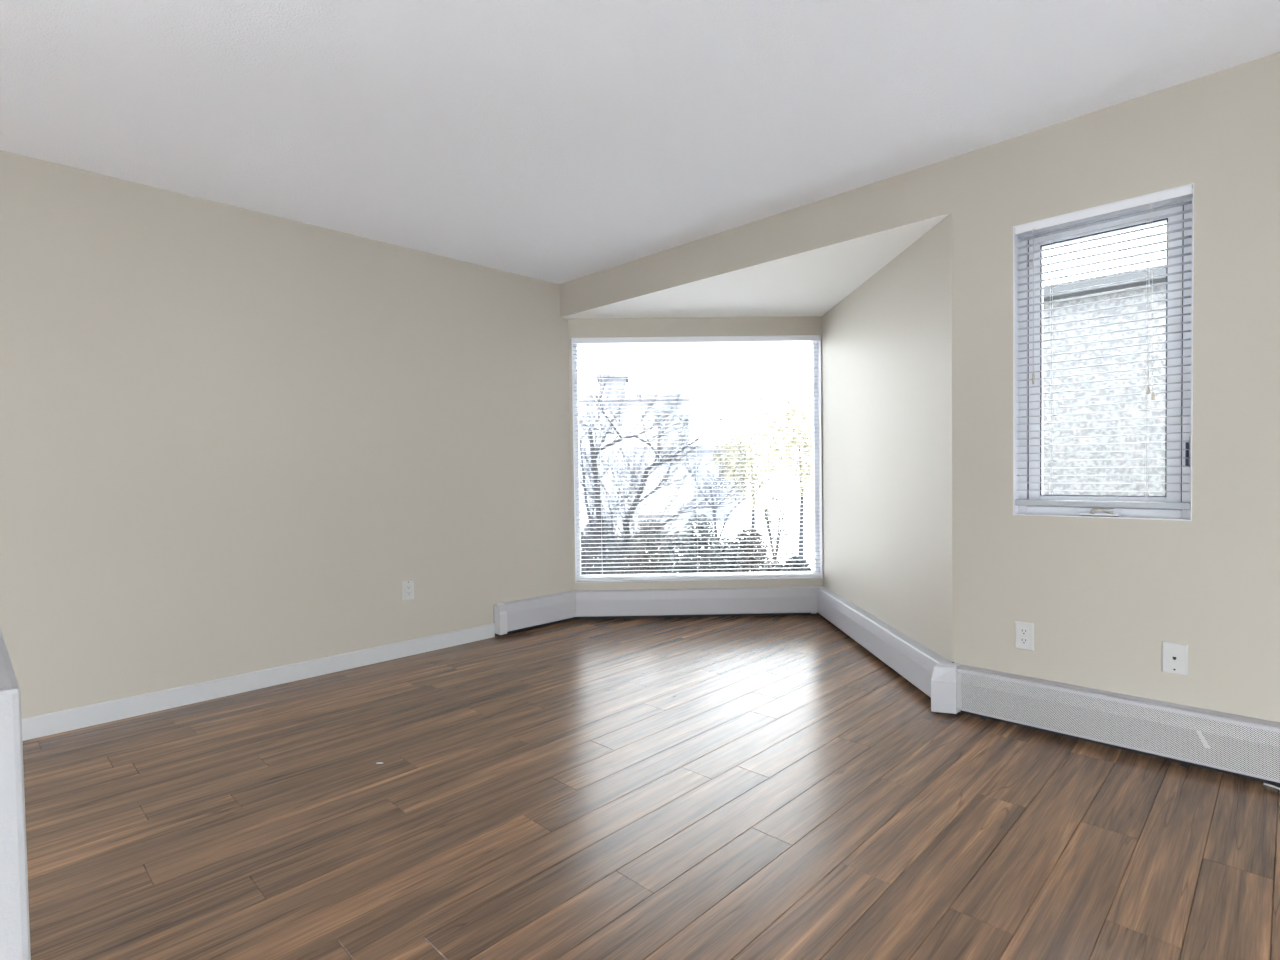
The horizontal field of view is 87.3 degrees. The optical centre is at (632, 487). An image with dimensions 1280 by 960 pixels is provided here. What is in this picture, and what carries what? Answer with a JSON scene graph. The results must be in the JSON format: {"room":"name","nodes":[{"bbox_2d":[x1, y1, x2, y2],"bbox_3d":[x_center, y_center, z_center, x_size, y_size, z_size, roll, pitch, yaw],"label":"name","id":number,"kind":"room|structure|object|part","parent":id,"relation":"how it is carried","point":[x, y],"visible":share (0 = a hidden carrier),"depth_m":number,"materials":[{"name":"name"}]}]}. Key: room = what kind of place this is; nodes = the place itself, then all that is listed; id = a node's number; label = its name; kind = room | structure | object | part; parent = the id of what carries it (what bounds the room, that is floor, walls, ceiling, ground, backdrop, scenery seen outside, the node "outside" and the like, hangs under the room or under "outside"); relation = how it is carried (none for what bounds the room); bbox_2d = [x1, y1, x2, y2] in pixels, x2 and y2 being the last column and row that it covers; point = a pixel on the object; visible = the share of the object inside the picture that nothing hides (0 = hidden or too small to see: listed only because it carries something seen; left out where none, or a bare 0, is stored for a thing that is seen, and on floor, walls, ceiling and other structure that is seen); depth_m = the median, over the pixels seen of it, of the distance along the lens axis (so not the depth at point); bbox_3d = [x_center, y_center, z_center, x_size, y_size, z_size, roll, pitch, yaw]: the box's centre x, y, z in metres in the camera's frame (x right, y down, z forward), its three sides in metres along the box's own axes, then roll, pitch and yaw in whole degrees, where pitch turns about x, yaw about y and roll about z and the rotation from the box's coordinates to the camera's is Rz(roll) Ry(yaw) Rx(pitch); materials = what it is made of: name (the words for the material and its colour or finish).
{"room":"empty living room","nodes":[
{"label":"empty living room","id":0,"kind":"room"},
{"bbox_2d":[0,629,30,959],"bbox_3d":[-0.975,0.632,0.956,1.040,0.900,0.124,1,2,45],"label":"wall","id":1,"kind":"structure","parent":0,"point":[14,898],"depth_m":0.62,"materials":[{"name":"grey paint"}]},
{"bbox_2d":[0,150,572,718],"bbox_3d":[-2.840,0.456,2.609,0.140,3.660,6.676,1,2,45],"label":"wall","id":2,"kind":"structure","parent":0,"point":[232,438],"depth_m":3.39,"materials":[{"name":"beige paint"}]},
{"bbox_2d":[22,623,494,740],"bbox_3d":[-2.106,0.994,3.250,0.012,0.091,3.387,1,2,45],"label":"baseboard","id":3,"kind":"structure","parent":2,"relation":"attached to","point":[38,726],"depth_m":3.35,"materials":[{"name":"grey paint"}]},
{"bbox_2d":[402,580,413,600],"bbox_3d":[-1.341,0.616,4.022,0.011,0.117,0.074,1,2,45],"label":"wall outlet","id":4,"kind":"object","parent":2,"relation":"attached to","point":[407,586],"visible":1,"depth_m":4.02,"materials":[{"name":"grey plastic"}]},
{"bbox_2d":[406,585,410,595],"bbox_3d":[-1.340,0.615,4.019,0.004,0.064,0.029,1,2,45],"label":"receptacle","id":5,"kind":"object","parent":4,"relation":"attached to","point":[408,587],"depth_m":4.02,"materials":[{"name":"white plastic"}]},
{"bbox_2d":[494,590,575,635],"bbox_3d":[-0.654,0.872,4.679,0.071,0.219,0.686,1,2,45],"label":"baseboard heater","id":6,"kind":"object","parent":2,"relation":"attached to","point":[524,614],"visible":1,"depth_m":4.62,"materials":[{"name":"grey metal"}]},
{"bbox_3d":[-0.678,0.877,4.702,0.004,0.209,0.685,1,2,45],"label":"plate","id":7,"kind":"part","parent":6,"relation":"part of","materials":[{"name":"grey metal"}]},
{"bbox_2d":[0,0,1279,283],"bbox_3d":[-0.602,-1.407,0.272,6.580,0.120,6.880,1,2,45],"label":"ceiling","id":8,"kind":"structure","parent":0,"point":[554,141],"depth_m":2.41,"materials":[{"name":"white paint"}]},
{"bbox_2d":[23,615,1279,959],"bbox_3d":[-0.070,1.073,0.838,6.320,0.002,8.031,1,2,45],"label":"floor","id":9,"kind":"structure","parent":0,"point":[730,787],"depth_m":2.08,"materials":[{"name":"brown wood"}]},
{"bbox_2d":[1263,783,1279,789],"bbox_3d":[2.282,1.004,2.040,0.059,0.007,0.540,-2,2,-39],"label":"cable","id":10,"kind":"object","parent":9,"relation":"on","point":[1273,786],"visible":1,"depth_m":2.25,"materials":[{"name":"white plastic"}]},
{"bbox_2d":[568,316,823,589],"bbox_3d":[0.484,0.415,5.022,1.861,3.523,0.140,-1,1,-1],"label":"wall","id":11,"kind":"structure","parent":0,"point":[806,325],"depth_m":4.92,"materials":[{"name":"beige paint"}]},
{"bbox_2d":[571,335,822,582],"bbox_3d":[0.482,-0.212,5.001,1.831,1.794,0.131,-1,1,-1],"label":"window","id":12,"kind":"structure","parent":11,"relation":"in","point":[817,443],"depth_m":5.00,"materials":[{"name":"white plastic"}]},
{"bbox_2d":[573,336,820,580],"bbox_3d":[0.483,-0.214,4.962,1.815,1.780,0.045,-1,1,-1],"label":"window blind","id":13,"kind":"object","parent":12,"relation":"attached to","point":[790,339],"visible":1,"depth_m":4.96,"materials":[{"name":"white plastic"}]},
{"bbox_3d":[-0.234,-0.196,4.950,0.001,1.728,0.038,-1,1,-1],"label":"ladder cord","id":14,"kind":"part","parent":13,"relation":"part of","materials":[{"name":"white fabric"}]},
{"bbox_3d":[0.476,-0.206,4.962,0.001,1.728,0.038,-1,1,-1],"label":"ladder cord","id":15,"kind":"part","parent":13,"relation":"part of","materials":[{"name":"white fabric"}]},
{"bbox_3d":[0.496,0.664,4.985,1.815,0.022,0.036,-1,1,-1],"label":"rail","id":16,"kind":"part","parent":13,"relation":"part of","materials":[{"name":"white plastic"}]},
{"bbox_3d":[1.176,-0.216,4.975,0.001,1.728,0.038,-1,1,-1],"label":"ladder cord","id":17,"kind":"part","parent":13,"relation":"part of","materials":[{"name":"white fabric"}]},
{"bbox_2d":[573,586,821,619],"bbox_3d":[0.493,0.852,4.930,1.862,0.215,0.070,-1,1,-1],"label":"baseboard heater","id":18,"kind":"object","parent":11,"relation":"attached to","point":[800,600],"visible":0.95,"depth_m":4.90,"materials":[{"name":"grey metal"}]},
{"bbox_3d":[0.492,0.853,4.961,1.860,0.209,0.004,-1,1,-1],"label":"plate","id":19,"kind":"part","parent":18,"relation":"part of","materials":[{"name":"grey metal"}]},
{"bbox_2d":[561,213,949,318],"bbox_3d":[0.951,-1.290,4.457,2.871,0.100,1.525,1,2,45],"label":"ceiling","id":20,"kind":"structure","parent":0,"point":[812,282],"depth_m":4.10,"materials":[{"name":"white paint"}]},
{"bbox_2d":[822,212,952,661],"bbox_3d":[1.490,0.427,3.977,0.140,3.523,1.985,-1,1,0],"label":"wall","id":21,"kind":"structure","parent":0,"point":[887,344],"depth_m":3.59,"materials":[{"name":"beige paint"}]},
{"bbox_2d":[817,586,944,696],"bbox_3d":[1.393,0.863,3.994,0.068,0.214,1.973,-1,1,0],"label":"baseboard heater","id":22,"kind":"object","parent":21,"relation":"attached to","point":[909,658],"visible":0.73,"depth_m":3.66,"materials":[{"name":"grey metal"}]},
{"bbox_2d":[559,52,1279,721],"bbox_3d":[1.842,0.387,2.668,6.440,3.660,0.140,1,2,45],"label":"wall","id":23,"kind":"structure","parent":0,"point":[1101,597],"depth_m":2.54,"materials":[{"name":"beige paint"}]},
{"bbox_2d":[1015,621,1033,650],"bbox_3d":[1.627,0.617,2.785,0.070,0.114,0.009,1,2,45],"label":"wall outlet","id":24,"kind":"object","parent":23,"relation":"attached to","point":[1024,632],"visible":1,"depth_m":2.78,"materials":[{"name":"grey plastic"}]},
{"bbox_2d":[1019,637,1028,644],"bbox_3d":[1.626,0.636,2.783,0.034,0.028,0.002,1,2,45],"label":"receptacle","id":25,"kind":"object","parent":24,"relation":"attached to","point":[1022,640],"depth_m":2.78,"materials":[{"name":"white plastic"}]},
{"bbox_2d":[1019,628,1028,634],"bbox_3d":[1.625,0.597,2.782,0.034,0.028,0.002,1,2,45],"label":"receptacle","id":26,"kind":"object","parent":24,"relation":"attached to","point":[1022,631],"depth_m":2.78,"materials":[{"name":"white plastic"}]},
{"bbox_2d":[1013,183,1193,520],"bbox_3d":[1.836,-0.482,2.635,0.575,1.195,0.136,1,2,45],"label":"window","id":27,"kind":"structure","parent":23,"relation":"in","point":[1033,482],"depth_m":2.62,"materials":[{"name":"white plastic"}]},
{"bbox_3d":[1.830,0.091,2.616,0.078,0.029,0.022,1,2,45],"label":"crank handle","id":28,"kind":"part","parent":27,"relation":"part of","materials":[{"name":"beige plastic"}]},
{"bbox_2d":[1015,185,1192,509],"bbox_3d":[1.801,-0.498,2.599,0.563,1.152,0.058,1,2,45],"label":"window blind","id":29,"kind":"object","parent":27,"relation":"attached to","point":[1186,192],"visible":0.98,"depth_m":2.57,"materials":[{"name":"white plastic"}]},
{"bbox_3d":[1.695,-0.496,2.713,0.001,1.100,0.038,1,2,45],"label":"ladder cord","id":30,"kind":"part","parent":29,"relation":"part of","materials":[{"name":"white fabric"}]},
{"bbox_3d":[1.814,0.064,2.618,0.563,0.026,0.036,1,2,45],"label":"rail","id":31,"kind":"part","parent":29,"relation":"part of","materials":[{"name":"grey plastic"}]},
{"bbox_3d":[1.916,-0.493,2.495,0.001,1.100,0.038,1,2,45],"label":"ladder cord","id":32,"kind":"part","parent":29,"relation":"part of","materials":[{"name":"white fabric"}]},
{"bbox_3d":[1.903,-0.703,2.462,0.014,0.688,0.001,1,2,45],"label":"lift cord","id":33,"kind":"part","parent":29,"relation":"part of","materials":[{"name":"white fabric"}]},
{"bbox_3d":[2.025,-0.130,2.447,0.014,0.110,0.012,1,2,45],"label":"lock plate","id":34,"kind":"part","parent":27,"relation":"part of","materials":[{"name":"white plastic"}]},
{"bbox_3d":[2.016,-0.122,2.438,0.008,0.085,0.014,1,2,45],"label":"lock lever","id":35,"kind":"part","parent":27,"relation":"part of","materials":[{"name":"black metal"}]},
{"bbox_2d":[931,659,1279,785],"bbox_3d":[2.659,0.900,1.729,3.629,0.220,0.161,1,2,45],"label":"baseboard heater","id":36,"kind":"object","parent":23,"relation":"attached to","point":[1233,744],"visible":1,"depth_m":2.54,"materials":[{"name":"grey metal"}]},
{"bbox_2d":[1162,641,1187,675],"bbox_3d":[1.975,0.622,2.442,0.074,0.114,0.009,1,2,45],"label":"phone jack plate","id":37,"kind":"object","parent":23,"relation":"attached to","point":[1174,655],"visible":1,"depth_m":2.44,"materials":[{"name":"grey plastic"}]},
{"label":"outside","id":38,"kind":"structure","parent":0,"visible":0},
{"bbox_2d":[582,482,812,572],"bbox_3d":[2.949,1.819,22.624,140.000,0.300,150.000,1,2,45],"label":"ground","id":39,"kind":"structure","parent":38,"point":[807,502],"depth_m":28.00,"materials":[{"name":"white snow"}]},
{"bbox_2d":[581,532,596,574],"bbox_3d":[-0.855,1.344,10.152,0.658,1.450,0.655,-1,1,-4],"label":"shrub","id":40,"kind":"object","parent":39,"relation":"on","point":[582,533],"visible":0.09,"depth_m":10.04,"materials":[{"name":"grey plant"}]},
{"bbox_2d":[582,516,615,574],"bbox_3d":[-0.572,1.245,11.540,0.721,1.569,0.725,1,2,45],"label":"shrub","id":41,"kind":"object","parent":39,"relation":"on","point":[587,529],"visible":0.06,"depth_m":11.42,"materials":[{"name":"grey plant"}]},
{"bbox_2d":[607,532,645,573],"bbox_3d":[-0.100,1.351,10.150,0.668,1.414,0.665,1,2,45],"label":"shrub","id":42,"kind":"object","parent":39,"relation":"on","point":[633,544],"visible":0.23,"depth_m":10.03,"materials":[{"name":"grey plant"}]},
{"bbox_2d":[578,375,690,544],"bbox_3d":[-0.846,-0.905,22.147,5.198,5.280,5.100,-1,1,0],"label":"house","id":43,"kind":"structure","parent":39,"relation":"on","point":[673,489],"depth_m":19.98,"materials":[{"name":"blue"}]},
{"bbox_3d":[-1.313,-0.652,19.948,0.416,1.060,0.050,-1,1,0],"label":"pane","id":44,"kind":"part","parent":43,"relation":"part of","materials":[{"name":"glass"}]},
{"bbox_3d":[0.231,-0.674,19.947,0.416,1.060,0.050,-1,1,0],"label":"pane","id":45,"kind":"part","parent":43,"relation":"part of","materials":[{"name":"glass"}]},
{"bbox_3d":[1.062,-0.686,19.947,0.416,1.060,0.050,-1,1,0],"label":"pane","id":46,"kind":"part","parent":43,"relation":"part of","materials":[{"name":"glass"}]},
{"bbox_2d":[632,516,668,573],"bbox_3d":[0.317,1.246,11.550,0.714,1.540,0.734,1,2,45],"label":"shrub","id":47,"kind":"object","parent":39,"relation":"on","point":[650,524],"visible":0.31,"depth_m":11.38,"materials":[{"name":"grey plant"}]},
{"bbox_2d":[654,530,696,573],"bbox_3d":[0.650,1.347,10.142,0.657,1.402,0.665,1,2,45],"label":"shrub","id":48,"kind":"object","parent":39,"relation":"on","point":[677,545],"visible":0.36,"depth_m":10.03,"materials":[{"name":"grey plant"}]},
{"bbox_2d":[578,347,781,574],"bbox_3d":[0.185,-0.100,8.024,3.330,4.414,2.219,-1,2,-20],"label":"bare tree","id":49,"kind":"object","parent":39,"relation":"on","point":[629,513],"visible":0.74,"depth_m":7.95,"materials":[{"name":"grey plant"}]},
{"bbox_2d":[680,511,718,572],"bbox_3d":[1.162,1.196,11.546,0.731,1.615,0.732,1,2,45],"label":"shrub","id":50,"kind":"object","parent":39,"relation":"on","point":[688,534],"visible":0.34,"depth_m":11.42,"materials":[{"name":"grey plant"}]},
{"bbox_2d":[690,445,747,521],"bbox_3d":[2.934,-0.246,32.523,4.150,3.320,7.600,-1,1,0],"label":"house","id":51,"kind":"structure","parent":39,"relation":"on","point":[741,516],"depth_m":29.02,"materials":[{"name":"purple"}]},
{"bbox_3d":[3.147,-0.347,28.964,0.474,0.900,0.050,-1,1,0],"label":"pane","id":52,"kind":"part","parent":51,"relation":"part of","materials":[{"name":"glass"}]},
{"bbox_3d":[4.225,-0.363,28.964,0.474,0.900,0.050,-1,1,0],"label":"pane","id":53,"kind":"part","parent":51,"relation":"part of","materials":[{"name":"glass"}]},
{"bbox_2d":[643,406,801,542],"bbox_3d":[1.734,0.170,13.380,2.806,3.590,2.350,-1,2,-21],"label":"bare tree","id":54,"kind":"object","parent":39,"relation":"on","point":[739,447],"visible":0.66,"depth_m":13.48,"materials":[{"name":"grey plant"}]},
{"bbox_2d":[703,538,743,572],"bbox_3d":[1.376,1.384,10.144,0.625,1.305,0.637,-1,1,-7],"label":"shrub","id":55,"kind":"object","parent":39,"relation":"on","point":[732,564],"visible":0.3,"depth_m":10.03,"materials":[{"name":"grey plant"}]},
{"bbox_2d":[733,526,768,571],"bbox_3d":[2.011,1.327,11.543,0.696,1.331,0.698,1,2,45],"label":"shrub","id":56,"kind":"object","parent":39,"relation":"on","point":[742,545],"visible":0.47,"depth_m":11.41,"materials":[{"name":"grey plant"}]},
{"bbox_2d":[708,423,795,534],"bbox_3d":[3.886,-0.221,21.433,2.713,3.858,2.903,-1,1,-2],"label":"leafy tree","id":57,"kind":"object","parent":39,"relation":"on","point":[751,464],"visible":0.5,"depth_m":21.18,"materials":[{"name":"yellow plant"}]},
{"bbox_2d":[717,375,811,557],"bbox_3d":[4.251,-0.491,16.756,3.953,4.627,3.747,-1,1,-9],"label":"leafy tree","id":58,"kind":"object","parent":39,"relation":"on","point":[808,462],"visible":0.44,"depth_m":16.24,"materials":[{"name":"yellow plant"}]},
{"bbox_2d":[757,561,787,571],"bbox_3d":[2.132,1.560,10.153,0.590,0.936,0.595,1,2,45],"label":"shrub","id":59,"kind":"object","parent":39,"relation":"on","point":[768,562],"visible":0.07,"depth_m":10.08,"materials":[{"name":"grey plant"}]},
{"bbox_2d":[759,485,793,561],"bbox_3d":[3.409,0.892,16.052,0.956,1.927,0.958,1,2,45],"label":"shrub","id":60,"kind":"object","parent":39,"relation":"on","point":[766,514],"visible":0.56,"depth_m":16.01,"materials":[{"name":"grey plant"}]},
{"bbox_3d":[3.393,1.093,16.046,0.540,1.526,0.254,0,2,36],"label":"stem","id":61,"kind":"part","parent":60,"relation":"part of","materials":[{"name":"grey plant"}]},
{"bbox_2d":[783,554,811,570],"bbox_3d":[2.838,1.563,11.551,0.561,0.837,0.565,1,2,45],"label":"shrub","id":62,"kind":"object","parent":39,"relation":"on","point":[792,563],"visible":0.23,"depth_m":11.45,"materials":[{"name":"grey plant"}]},
{"bbox_2d":[1043,264,1165,495],"bbox_3d":[6.097,0.081,5.793,5.100,3.950,5.620,1,2,45],"label":"house","id":63,"kind":"structure","parent":39,"relation":"on","point":[1047,465],"depth_m":4.71,"materials":[{"name":"pale brick"},{"name":"grey shingle"}]}
]}

